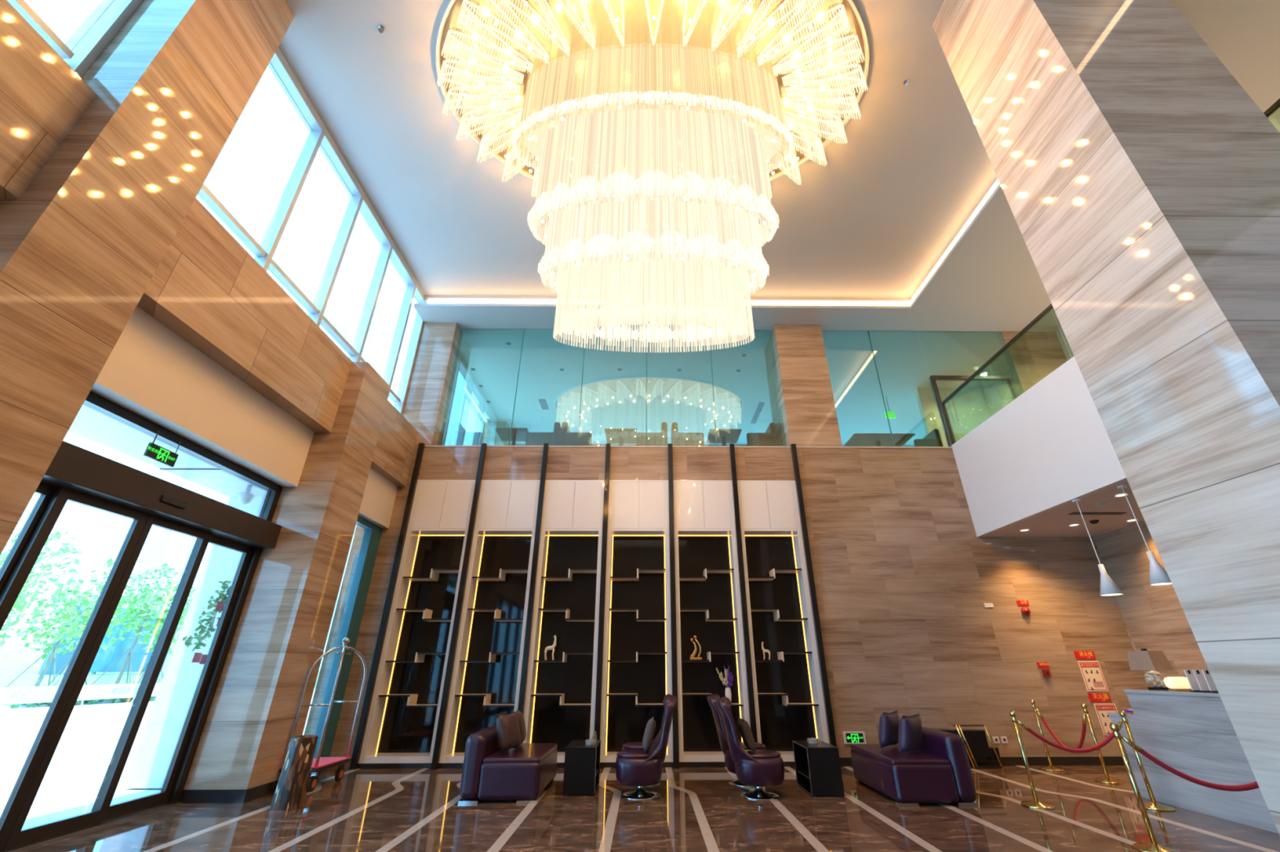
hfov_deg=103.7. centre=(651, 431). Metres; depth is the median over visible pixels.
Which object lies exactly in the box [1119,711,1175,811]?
post
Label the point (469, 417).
window
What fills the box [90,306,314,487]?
wall
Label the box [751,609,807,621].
shelf
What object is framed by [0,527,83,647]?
street tree
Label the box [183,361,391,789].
column
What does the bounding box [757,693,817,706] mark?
shelf
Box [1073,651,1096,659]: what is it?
sign
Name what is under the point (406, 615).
shelf
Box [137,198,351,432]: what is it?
beam
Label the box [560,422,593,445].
lounge chair
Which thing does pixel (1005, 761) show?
baseboard
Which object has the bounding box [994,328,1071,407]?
wall
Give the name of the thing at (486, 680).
display cabinet
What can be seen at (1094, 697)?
sign
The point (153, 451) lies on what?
exit sign
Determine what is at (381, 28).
sprinkler
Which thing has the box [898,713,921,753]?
cushion
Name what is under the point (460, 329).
window
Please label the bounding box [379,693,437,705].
shelf
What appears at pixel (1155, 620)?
wall
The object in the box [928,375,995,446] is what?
door
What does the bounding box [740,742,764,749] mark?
seat cushion
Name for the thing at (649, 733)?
cushion
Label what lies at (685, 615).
shelf
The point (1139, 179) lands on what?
pillar
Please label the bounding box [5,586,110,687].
street tree
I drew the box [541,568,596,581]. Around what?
shelf
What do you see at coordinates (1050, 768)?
post
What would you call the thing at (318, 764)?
luggage cart
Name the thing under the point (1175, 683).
desk lamp
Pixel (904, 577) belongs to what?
wall
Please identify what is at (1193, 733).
reception desk
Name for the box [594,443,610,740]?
post
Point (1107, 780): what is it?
post
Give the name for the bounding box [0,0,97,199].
beam
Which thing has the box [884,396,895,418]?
exit sign
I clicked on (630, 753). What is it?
seat cushion
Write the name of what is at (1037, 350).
glass balustrade
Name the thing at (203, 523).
door
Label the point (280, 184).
window
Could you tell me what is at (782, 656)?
shelf
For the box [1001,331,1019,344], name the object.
wall
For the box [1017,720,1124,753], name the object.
rope
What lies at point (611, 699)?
shelf
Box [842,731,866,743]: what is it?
exit sign
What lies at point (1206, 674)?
binder
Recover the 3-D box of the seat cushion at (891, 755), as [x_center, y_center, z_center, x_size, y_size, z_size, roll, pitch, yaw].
[3.044,4.036,6.272,0.670,0.065,1.310,0,-25,-1]
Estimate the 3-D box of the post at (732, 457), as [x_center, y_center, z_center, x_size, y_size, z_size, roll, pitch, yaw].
[1.590,2.709,8.836,0.090,5.400,0.077,0,-25,-1]
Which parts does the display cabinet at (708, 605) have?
cupboard door, panel, cupboard door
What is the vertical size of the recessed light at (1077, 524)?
0.012 m
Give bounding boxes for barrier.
[0,684,97,711]
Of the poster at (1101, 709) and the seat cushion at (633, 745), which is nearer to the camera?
the seat cushion at (633, 745)
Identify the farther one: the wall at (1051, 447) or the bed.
the bed
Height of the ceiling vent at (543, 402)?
0.011 m
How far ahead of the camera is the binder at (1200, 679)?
5.49 m
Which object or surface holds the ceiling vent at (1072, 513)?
in the ceiling at (1055, 522)
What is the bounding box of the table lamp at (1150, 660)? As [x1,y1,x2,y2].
[1127,648,1173,689]
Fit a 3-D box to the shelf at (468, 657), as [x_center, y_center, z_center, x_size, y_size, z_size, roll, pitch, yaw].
[-2.698,3.841,8.520,0.985,0.151,0.323,0,-25,-1]
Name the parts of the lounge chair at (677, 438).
backrest, armrest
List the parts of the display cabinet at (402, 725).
panel, cupboard door, cupboard door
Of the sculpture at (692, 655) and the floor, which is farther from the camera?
the sculpture at (692, 655)
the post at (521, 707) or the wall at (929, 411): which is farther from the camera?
the wall at (929, 411)
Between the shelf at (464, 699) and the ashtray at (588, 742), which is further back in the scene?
the shelf at (464, 699)
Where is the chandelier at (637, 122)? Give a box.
[435,0,869,352]
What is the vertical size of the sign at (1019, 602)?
0.085 m
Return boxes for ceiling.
[278,0,996,297]
[413,0,1279,445]
[983,480,1145,537]
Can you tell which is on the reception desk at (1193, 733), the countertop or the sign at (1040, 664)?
the countertop
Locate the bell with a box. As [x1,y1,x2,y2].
[1021,606,1030,615]
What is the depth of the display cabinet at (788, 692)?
8.91 m
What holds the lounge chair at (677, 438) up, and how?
on the floor
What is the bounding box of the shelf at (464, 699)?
[459,693,514,705]
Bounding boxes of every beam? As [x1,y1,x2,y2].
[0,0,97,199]
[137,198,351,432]
[370,400,417,486]
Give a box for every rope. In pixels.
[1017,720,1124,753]
[1035,706,1086,753]
[1121,735,1259,791]
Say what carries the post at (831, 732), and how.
on the floor
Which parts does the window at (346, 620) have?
pane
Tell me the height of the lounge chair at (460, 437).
0.940 m
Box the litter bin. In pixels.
[269,734,318,811]
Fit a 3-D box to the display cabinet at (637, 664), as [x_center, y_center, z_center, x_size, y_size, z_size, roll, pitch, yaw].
[-0.250,3.107,8.886,1.221,4.590,0.392,0,-25,-1]
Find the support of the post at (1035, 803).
on the floor
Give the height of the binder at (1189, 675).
0.215 m
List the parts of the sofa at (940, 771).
seat, backrest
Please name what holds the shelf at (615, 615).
attached to the display cabinet at (637, 664)
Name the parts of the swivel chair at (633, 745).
backrest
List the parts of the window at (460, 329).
pane, pane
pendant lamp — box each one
[1071,498,1123,595]
[1116,484,1172,586]
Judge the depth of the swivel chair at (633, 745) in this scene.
6.75 m
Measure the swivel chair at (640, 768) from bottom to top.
1.048 m
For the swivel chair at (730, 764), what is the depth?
6.71 m
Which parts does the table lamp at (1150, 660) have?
lamp shade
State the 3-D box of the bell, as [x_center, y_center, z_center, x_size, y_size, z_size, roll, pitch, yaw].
[6.515,3.131,8.734,0.140,0.140,0.075,0,-25,-1]
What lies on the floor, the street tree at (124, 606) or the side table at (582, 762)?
the side table at (582, 762)
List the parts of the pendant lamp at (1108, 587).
cord, lamp shade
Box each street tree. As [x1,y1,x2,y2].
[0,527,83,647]
[0,567,34,639]
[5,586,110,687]
[46,558,140,686]
[91,586,129,684]
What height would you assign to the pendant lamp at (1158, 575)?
1.270 m
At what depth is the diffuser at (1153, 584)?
6.21 m
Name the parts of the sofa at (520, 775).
backrest, seat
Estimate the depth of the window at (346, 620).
8.18 m
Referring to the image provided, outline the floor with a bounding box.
[17,765,1279,851]
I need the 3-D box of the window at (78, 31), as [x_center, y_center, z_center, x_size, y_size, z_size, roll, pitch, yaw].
[-5.200,-5.998,1.546,0.200,3.050,7.790,0,-25,-1]
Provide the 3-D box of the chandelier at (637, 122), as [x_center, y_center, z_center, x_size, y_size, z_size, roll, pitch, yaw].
[0.018,-2.979,6.384,6.192,4.400,4.032,0,-25,-1]
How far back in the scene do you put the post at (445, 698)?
8.53 m
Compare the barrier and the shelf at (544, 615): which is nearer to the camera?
the shelf at (544, 615)
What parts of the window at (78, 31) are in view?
pane, frame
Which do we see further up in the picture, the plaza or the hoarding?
the hoarding
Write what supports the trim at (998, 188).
attached to the wall at (427, 297)
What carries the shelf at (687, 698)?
attached to the display cabinet at (708, 605)
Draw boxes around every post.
[349,443,425,769]
[431,443,487,769]
[517,443,548,715]
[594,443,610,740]
[667,444,679,768]
[728,444,757,742]
[790,444,836,746]
[1008,711,1054,809]
[1030,699,1065,772]
[1080,703,1124,784]
[1110,723,1180,851]
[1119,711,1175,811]
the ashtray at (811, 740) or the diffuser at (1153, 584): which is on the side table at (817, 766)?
the ashtray at (811, 740)
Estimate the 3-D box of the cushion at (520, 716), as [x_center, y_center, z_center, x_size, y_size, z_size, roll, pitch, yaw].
[-1.807,4.004,6.779,0.216,0.412,0.421,2,-25,-5]
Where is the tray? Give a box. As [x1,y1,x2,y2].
[1124,709,1133,714]
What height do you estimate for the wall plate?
0.070 m
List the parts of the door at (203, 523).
glass pane, fixed panel, glass pane, glass pane, glass pane, transom pane, fixed panel, frame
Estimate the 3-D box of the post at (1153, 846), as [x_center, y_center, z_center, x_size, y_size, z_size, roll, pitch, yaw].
[4.183,3.065,4.356,0.310,0.920,0.310,0,-25,-1]
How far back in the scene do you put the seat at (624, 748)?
6.65 m
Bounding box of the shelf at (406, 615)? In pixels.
[400,608,451,622]
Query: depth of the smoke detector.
8.26 m
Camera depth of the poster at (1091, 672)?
8.33 m
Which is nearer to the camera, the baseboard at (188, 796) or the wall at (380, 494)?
the baseboard at (188, 796)
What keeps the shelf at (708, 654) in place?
attached to the display cabinet at (708, 605)
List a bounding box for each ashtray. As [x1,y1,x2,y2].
[585,739,595,745]
[807,737,817,743]
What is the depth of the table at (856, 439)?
11.40 m
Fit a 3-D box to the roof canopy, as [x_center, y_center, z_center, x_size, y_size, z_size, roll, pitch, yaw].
[-6.136,-1.212,3.538,1.300,0.200,15.500,0,-25,-1]
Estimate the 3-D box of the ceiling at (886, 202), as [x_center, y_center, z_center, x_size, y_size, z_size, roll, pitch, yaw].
[0.386,-6.082,5.144,11.450,0.150,14.100,0,-25,-1]
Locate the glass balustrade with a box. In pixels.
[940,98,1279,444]
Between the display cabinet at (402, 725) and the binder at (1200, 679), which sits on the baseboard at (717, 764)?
the display cabinet at (402, 725)
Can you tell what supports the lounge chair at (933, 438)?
on the floor
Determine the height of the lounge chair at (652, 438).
0.940 m
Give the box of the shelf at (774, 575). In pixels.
[747,568,801,581]
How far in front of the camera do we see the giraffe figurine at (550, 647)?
8.55 m
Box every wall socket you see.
[992,736,999,743]
[1000,736,1008,743]
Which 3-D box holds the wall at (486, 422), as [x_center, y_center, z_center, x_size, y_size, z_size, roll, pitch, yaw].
[-5.233,0.617,14.160,0.150,3.040,5.750,0,-25,-1]
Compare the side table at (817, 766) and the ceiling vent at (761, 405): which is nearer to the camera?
the side table at (817, 766)
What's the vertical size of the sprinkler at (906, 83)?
0.056 m
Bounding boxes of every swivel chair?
[615,696,677,799]
[622,693,677,786]
[706,693,766,786]
[715,697,784,800]
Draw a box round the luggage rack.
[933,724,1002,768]
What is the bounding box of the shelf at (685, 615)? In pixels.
[680,609,737,621]
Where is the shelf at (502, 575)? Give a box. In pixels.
[472,568,528,581]
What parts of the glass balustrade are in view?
post, glass panel, glass panel, glass panel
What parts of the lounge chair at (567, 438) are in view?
backrest, armrest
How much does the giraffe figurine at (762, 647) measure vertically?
0.287 m
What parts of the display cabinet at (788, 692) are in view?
cupboard door, panel, cupboard door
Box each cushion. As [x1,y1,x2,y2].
[482,742,557,763]
[496,711,520,752]
[512,709,526,746]
[617,749,653,758]
[622,742,655,749]
[642,716,656,751]
[737,716,755,752]
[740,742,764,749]
[745,749,780,758]
[850,744,950,765]
[878,710,899,748]
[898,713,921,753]
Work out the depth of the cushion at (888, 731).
6.50 m
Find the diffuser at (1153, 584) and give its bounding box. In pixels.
[1151,582,1171,585]
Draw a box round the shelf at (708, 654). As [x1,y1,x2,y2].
[706,652,711,662]
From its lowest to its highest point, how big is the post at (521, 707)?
5.400 m
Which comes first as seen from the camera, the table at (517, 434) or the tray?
the tray
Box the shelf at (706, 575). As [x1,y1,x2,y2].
[679,568,733,581]
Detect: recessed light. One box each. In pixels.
[1068,523,1079,526]
[1114,493,1128,497]
[1125,519,1137,521]
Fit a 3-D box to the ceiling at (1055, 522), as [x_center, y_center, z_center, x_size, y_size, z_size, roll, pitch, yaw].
[7.826,-1.101,2.940,3.190,0.090,14.200,0,-25,-1]
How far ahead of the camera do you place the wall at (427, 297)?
11.34 m
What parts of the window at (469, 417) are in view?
pane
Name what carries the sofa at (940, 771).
on the floor
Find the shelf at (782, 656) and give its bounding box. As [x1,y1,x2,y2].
[777,651,811,662]
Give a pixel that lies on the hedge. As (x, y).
(33, 704)
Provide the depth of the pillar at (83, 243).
4.31 m
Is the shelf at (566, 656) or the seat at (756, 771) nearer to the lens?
the seat at (756, 771)
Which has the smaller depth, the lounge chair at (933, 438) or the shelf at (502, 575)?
the shelf at (502, 575)
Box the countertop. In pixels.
[1123,689,1220,697]
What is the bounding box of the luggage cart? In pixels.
[279,637,367,791]
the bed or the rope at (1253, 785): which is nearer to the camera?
the rope at (1253, 785)
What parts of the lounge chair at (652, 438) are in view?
armrest, backrest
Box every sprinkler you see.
[377,25,384,33]
[903,80,909,86]
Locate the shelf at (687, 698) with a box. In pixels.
[682,693,742,704]
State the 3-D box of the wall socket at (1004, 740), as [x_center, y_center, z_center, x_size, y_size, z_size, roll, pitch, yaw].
[5.564,4.877,7.931,0.090,0.090,0.014,0,-25,-1]
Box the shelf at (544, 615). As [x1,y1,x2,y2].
[538,608,595,622]
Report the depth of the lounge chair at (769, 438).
10.81 m
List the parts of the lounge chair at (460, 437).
backrest, armrest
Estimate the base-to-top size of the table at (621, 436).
0.745 m
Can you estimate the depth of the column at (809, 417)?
10.75 m
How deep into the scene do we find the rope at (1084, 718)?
7.09 m
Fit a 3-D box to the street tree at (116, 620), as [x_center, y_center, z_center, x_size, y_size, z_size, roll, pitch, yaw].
[-27.957,9.779,25.394,3.166,6.774,3.292,0,-25,-1]
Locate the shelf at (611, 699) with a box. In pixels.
[606,693,662,704]
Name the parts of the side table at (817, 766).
panel, panel, panel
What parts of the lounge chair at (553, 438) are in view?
armrest, backrest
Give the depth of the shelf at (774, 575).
9.28 m
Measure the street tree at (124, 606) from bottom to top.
7.383 m
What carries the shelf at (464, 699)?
attached to the display cabinet at (486, 680)
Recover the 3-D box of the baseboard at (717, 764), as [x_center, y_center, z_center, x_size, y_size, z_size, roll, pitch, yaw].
[-0.857,5.212,7.880,7.350,0.068,0.360,0,-25,-1]
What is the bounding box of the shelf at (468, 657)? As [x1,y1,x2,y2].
[463,652,519,662]
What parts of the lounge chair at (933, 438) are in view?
armrest, backrest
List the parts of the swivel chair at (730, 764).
backrest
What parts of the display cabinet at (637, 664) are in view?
cupboard door, panel, cupboard door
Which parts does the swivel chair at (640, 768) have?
backrest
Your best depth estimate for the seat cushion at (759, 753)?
6.02 m
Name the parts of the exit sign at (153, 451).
panel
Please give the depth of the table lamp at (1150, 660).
6.02 m
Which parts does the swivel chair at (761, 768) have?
backrest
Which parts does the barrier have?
leg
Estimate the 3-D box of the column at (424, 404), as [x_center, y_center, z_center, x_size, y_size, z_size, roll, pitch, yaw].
[-4.755,-0.834,11.091,0.730,3.040,1.050,0,-25,-1]
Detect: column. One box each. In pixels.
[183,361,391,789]
[402,322,471,447]
[484,421,509,445]
[764,324,842,446]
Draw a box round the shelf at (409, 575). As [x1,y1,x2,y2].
[403,568,458,581]
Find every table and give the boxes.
[494,427,529,445]
[562,740,600,795]
[604,428,636,445]
[706,429,742,446]
[792,740,844,796]
[843,433,915,446]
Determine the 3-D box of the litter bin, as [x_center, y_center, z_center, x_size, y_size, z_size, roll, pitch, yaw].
[-4.024,3.850,5.692,0.339,0.675,0.329,0,-25,-1]
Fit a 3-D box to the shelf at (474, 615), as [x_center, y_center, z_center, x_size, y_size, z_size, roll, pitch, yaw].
[-2.699,3.231,8.808,0.985,0.191,0.323,0,-25,-1]
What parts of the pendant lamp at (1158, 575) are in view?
cord, lamp shade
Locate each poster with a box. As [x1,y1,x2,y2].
[1077,661,1108,691]
[1093,703,1117,735]
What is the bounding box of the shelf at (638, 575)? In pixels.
[610,568,665,581]
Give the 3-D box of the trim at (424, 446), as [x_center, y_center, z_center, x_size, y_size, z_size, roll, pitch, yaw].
[1.807,0.362,10.130,12.760,0.030,0.212,0,-25,-1]
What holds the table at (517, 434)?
on the floor
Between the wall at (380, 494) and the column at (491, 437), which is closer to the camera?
the wall at (380, 494)
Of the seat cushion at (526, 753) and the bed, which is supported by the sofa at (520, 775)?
the seat cushion at (526, 753)
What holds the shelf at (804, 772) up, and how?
attached to the side table at (817, 766)
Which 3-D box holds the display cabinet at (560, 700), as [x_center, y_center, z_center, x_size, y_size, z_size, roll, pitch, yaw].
[-1.474,3.104,8.872,1.221,4.590,0.392,0,-25,-1]
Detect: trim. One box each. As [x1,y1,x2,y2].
[415,183,1002,310]
[424,445,952,448]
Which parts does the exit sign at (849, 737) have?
panel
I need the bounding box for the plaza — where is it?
[0,704,88,826]
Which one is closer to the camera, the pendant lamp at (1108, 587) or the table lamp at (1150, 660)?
the table lamp at (1150, 660)
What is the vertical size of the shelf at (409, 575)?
0.166 m
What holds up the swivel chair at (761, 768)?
on the floor
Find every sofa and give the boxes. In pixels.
[457,724,557,804]
[850,727,977,805]
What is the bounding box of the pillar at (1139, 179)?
[932,0,1279,835]
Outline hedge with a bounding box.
[3,699,90,708]
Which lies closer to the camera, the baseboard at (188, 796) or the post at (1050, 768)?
the baseboard at (188, 796)
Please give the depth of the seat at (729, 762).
6.61 m
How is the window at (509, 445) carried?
in the wall at (1059, 328)
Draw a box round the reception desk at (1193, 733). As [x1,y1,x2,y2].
[1106,689,1279,833]
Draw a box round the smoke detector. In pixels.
[1088,520,1098,524]
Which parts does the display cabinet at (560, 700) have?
cupboard door, panel, cupboard door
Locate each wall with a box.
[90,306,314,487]
[328,447,1148,768]
[358,466,398,528]
[423,177,997,303]
[481,421,487,443]
[914,387,957,446]
[939,331,1005,368]
[951,356,1127,537]
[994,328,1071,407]
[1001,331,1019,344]
[1092,521,1209,690]
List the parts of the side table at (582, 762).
panel, panel, panel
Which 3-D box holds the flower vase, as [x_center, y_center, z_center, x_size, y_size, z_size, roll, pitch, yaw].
[1.247,4.215,8.355,0.276,0.565,0.212,14,-29,-27]
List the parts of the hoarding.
slate panel, blue panel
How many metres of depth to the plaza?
10.91 m
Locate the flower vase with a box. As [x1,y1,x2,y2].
[715,665,733,702]
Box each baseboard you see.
[178,779,278,804]
[357,761,795,768]
[839,756,1124,766]
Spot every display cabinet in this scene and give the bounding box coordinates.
[358,480,475,763]
[439,480,540,763]
[521,480,604,762]
[600,480,673,762]
[673,480,750,762]
[737,480,829,761]
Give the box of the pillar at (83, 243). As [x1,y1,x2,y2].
[0,0,293,555]
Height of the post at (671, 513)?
5.400 m
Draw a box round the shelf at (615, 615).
[609,609,666,622]
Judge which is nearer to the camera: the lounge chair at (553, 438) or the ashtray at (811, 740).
the ashtray at (811, 740)
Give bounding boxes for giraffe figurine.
[544,635,556,660]
[761,641,770,659]
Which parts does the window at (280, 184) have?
pane, pane, pane, pane, pane, frame, pane, pane, pane, pane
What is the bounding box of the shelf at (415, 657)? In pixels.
[409,652,445,662]
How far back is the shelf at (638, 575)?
9.26 m
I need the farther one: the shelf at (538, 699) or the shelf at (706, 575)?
the shelf at (706, 575)
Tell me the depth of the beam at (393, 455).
9.18 m
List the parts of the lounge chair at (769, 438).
armrest, backrest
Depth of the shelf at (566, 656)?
8.67 m
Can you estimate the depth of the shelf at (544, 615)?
8.96 m
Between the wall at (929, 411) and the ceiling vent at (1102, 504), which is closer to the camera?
the ceiling vent at (1102, 504)
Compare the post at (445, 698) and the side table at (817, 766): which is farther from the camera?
the post at (445, 698)
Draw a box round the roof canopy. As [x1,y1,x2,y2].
[68,404,156,466]
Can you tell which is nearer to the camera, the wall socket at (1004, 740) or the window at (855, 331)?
the wall socket at (1004, 740)
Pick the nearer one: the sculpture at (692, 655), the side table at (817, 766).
the side table at (817, 766)
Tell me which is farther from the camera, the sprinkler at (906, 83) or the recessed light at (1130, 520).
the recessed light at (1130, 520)
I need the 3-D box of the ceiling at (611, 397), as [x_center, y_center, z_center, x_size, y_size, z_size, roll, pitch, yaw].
[2.222,-3.986,8.103,14.600,0.080,21.200,0,-25,-1]
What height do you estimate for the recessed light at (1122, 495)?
0.012 m
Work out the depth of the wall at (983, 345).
11.49 m
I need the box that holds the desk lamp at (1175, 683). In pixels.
[1164,676,1191,690]
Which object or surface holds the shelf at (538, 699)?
attached to the display cabinet at (560, 700)
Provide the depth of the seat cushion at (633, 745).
6.72 m
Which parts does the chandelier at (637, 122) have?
crystal rod, crystal rod, crystal rod, crystal rod, crystal rod, crystal rod, crystal rod, crystal rod, crystal rod, crystal rod, crystal rod, crystal rod, crystal rod, crystal rod, crystal rod, crystal rod, crystal rod, crystal rod, crystal rod, crystal rod, crystal rod, crystal rod, crystal rod, crystal rod, crystal rod, crystal rod, crystal rod, crystal rod, crystal rod, crystal rod, crystal rod, crystal rod, crystal rod, crystal rod, crystal rod, frame plate, crystal rod, crystal rod, ribbon rail, frame plate, crystal rod, crystal rod, crystal rod, crystal rod, crystal rod, frame plate, crystal rod, crystal rod, crystal rod, crystal rod, crystal rod, crystal rod, crystal rod, crystal rod, crystal rod, crystal rod, crystal rod, crystal rod, crystal rod, crystal rod, crystal rod, crystal rod, crystal rod, crystal rod, crystal rod, crystal rod, crystal rod, crystal rod, crystal rod, crystal rod, crystal rod, crystal rod, crystal rod, crystal rod, crystal rod, crystal rod, crystal rod, crystal rod, crystal rod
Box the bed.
[0,702,88,709]
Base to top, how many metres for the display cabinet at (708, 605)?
4.590 m
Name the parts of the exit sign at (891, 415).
panel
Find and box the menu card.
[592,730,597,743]
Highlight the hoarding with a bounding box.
[37,599,126,675]
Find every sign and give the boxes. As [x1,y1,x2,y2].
[143,430,181,466]
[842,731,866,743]
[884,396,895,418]
[1016,600,1029,605]
[1036,662,1049,667]
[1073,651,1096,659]
[1087,693,1111,702]
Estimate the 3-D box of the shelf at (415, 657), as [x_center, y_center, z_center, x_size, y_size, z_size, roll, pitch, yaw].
[-3.923,3.837,8.506,0.985,0.151,0.323,0,-25,-1]
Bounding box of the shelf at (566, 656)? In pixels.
[562,652,593,662]
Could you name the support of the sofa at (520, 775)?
on the floor
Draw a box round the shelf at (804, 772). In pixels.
[796,769,809,779]
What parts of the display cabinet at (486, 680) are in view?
panel, cupboard door, cupboard door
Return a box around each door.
[0,391,282,851]
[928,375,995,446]
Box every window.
[6,0,143,78]
[195,47,425,414]
[302,515,382,773]
[436,328,786,446]
[457,389,484,443]
[509,444,915,446]
[854,330,949,446]
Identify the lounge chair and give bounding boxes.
[449,421,490,445]
[525,422,561,445]
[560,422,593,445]
[635,422,667,445]
[671,422,704,445]
[742,422,777,446]
[913,428,943,446]
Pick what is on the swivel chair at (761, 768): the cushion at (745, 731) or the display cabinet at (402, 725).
the cushion at (745, 731)
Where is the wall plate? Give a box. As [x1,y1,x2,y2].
[983,603,993,607]
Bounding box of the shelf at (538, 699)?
[533,693,591,705]
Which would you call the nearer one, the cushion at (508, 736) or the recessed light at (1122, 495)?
the cushion at (508, 736)
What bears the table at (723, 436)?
on the floor
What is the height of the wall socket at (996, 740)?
0.090 m
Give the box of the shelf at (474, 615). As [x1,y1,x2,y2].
[467,608,523,622]
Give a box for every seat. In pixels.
[615,755,662,786]
[622,747,663,768]
[724,747,766,773]
[734,756,784,786]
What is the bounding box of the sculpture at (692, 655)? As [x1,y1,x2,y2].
[689,635,702,659]
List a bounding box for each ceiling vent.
[538,399,548,409]
[751,402,764,423]
[1068,512,1126,515]
[1094,502,1111,506]
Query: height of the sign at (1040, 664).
0.080 m
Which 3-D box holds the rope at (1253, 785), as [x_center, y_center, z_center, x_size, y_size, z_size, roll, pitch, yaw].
[4.840,2.835,4.279,1.313,0.388,0.048,-6,-26,13]
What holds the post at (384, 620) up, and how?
on the floor

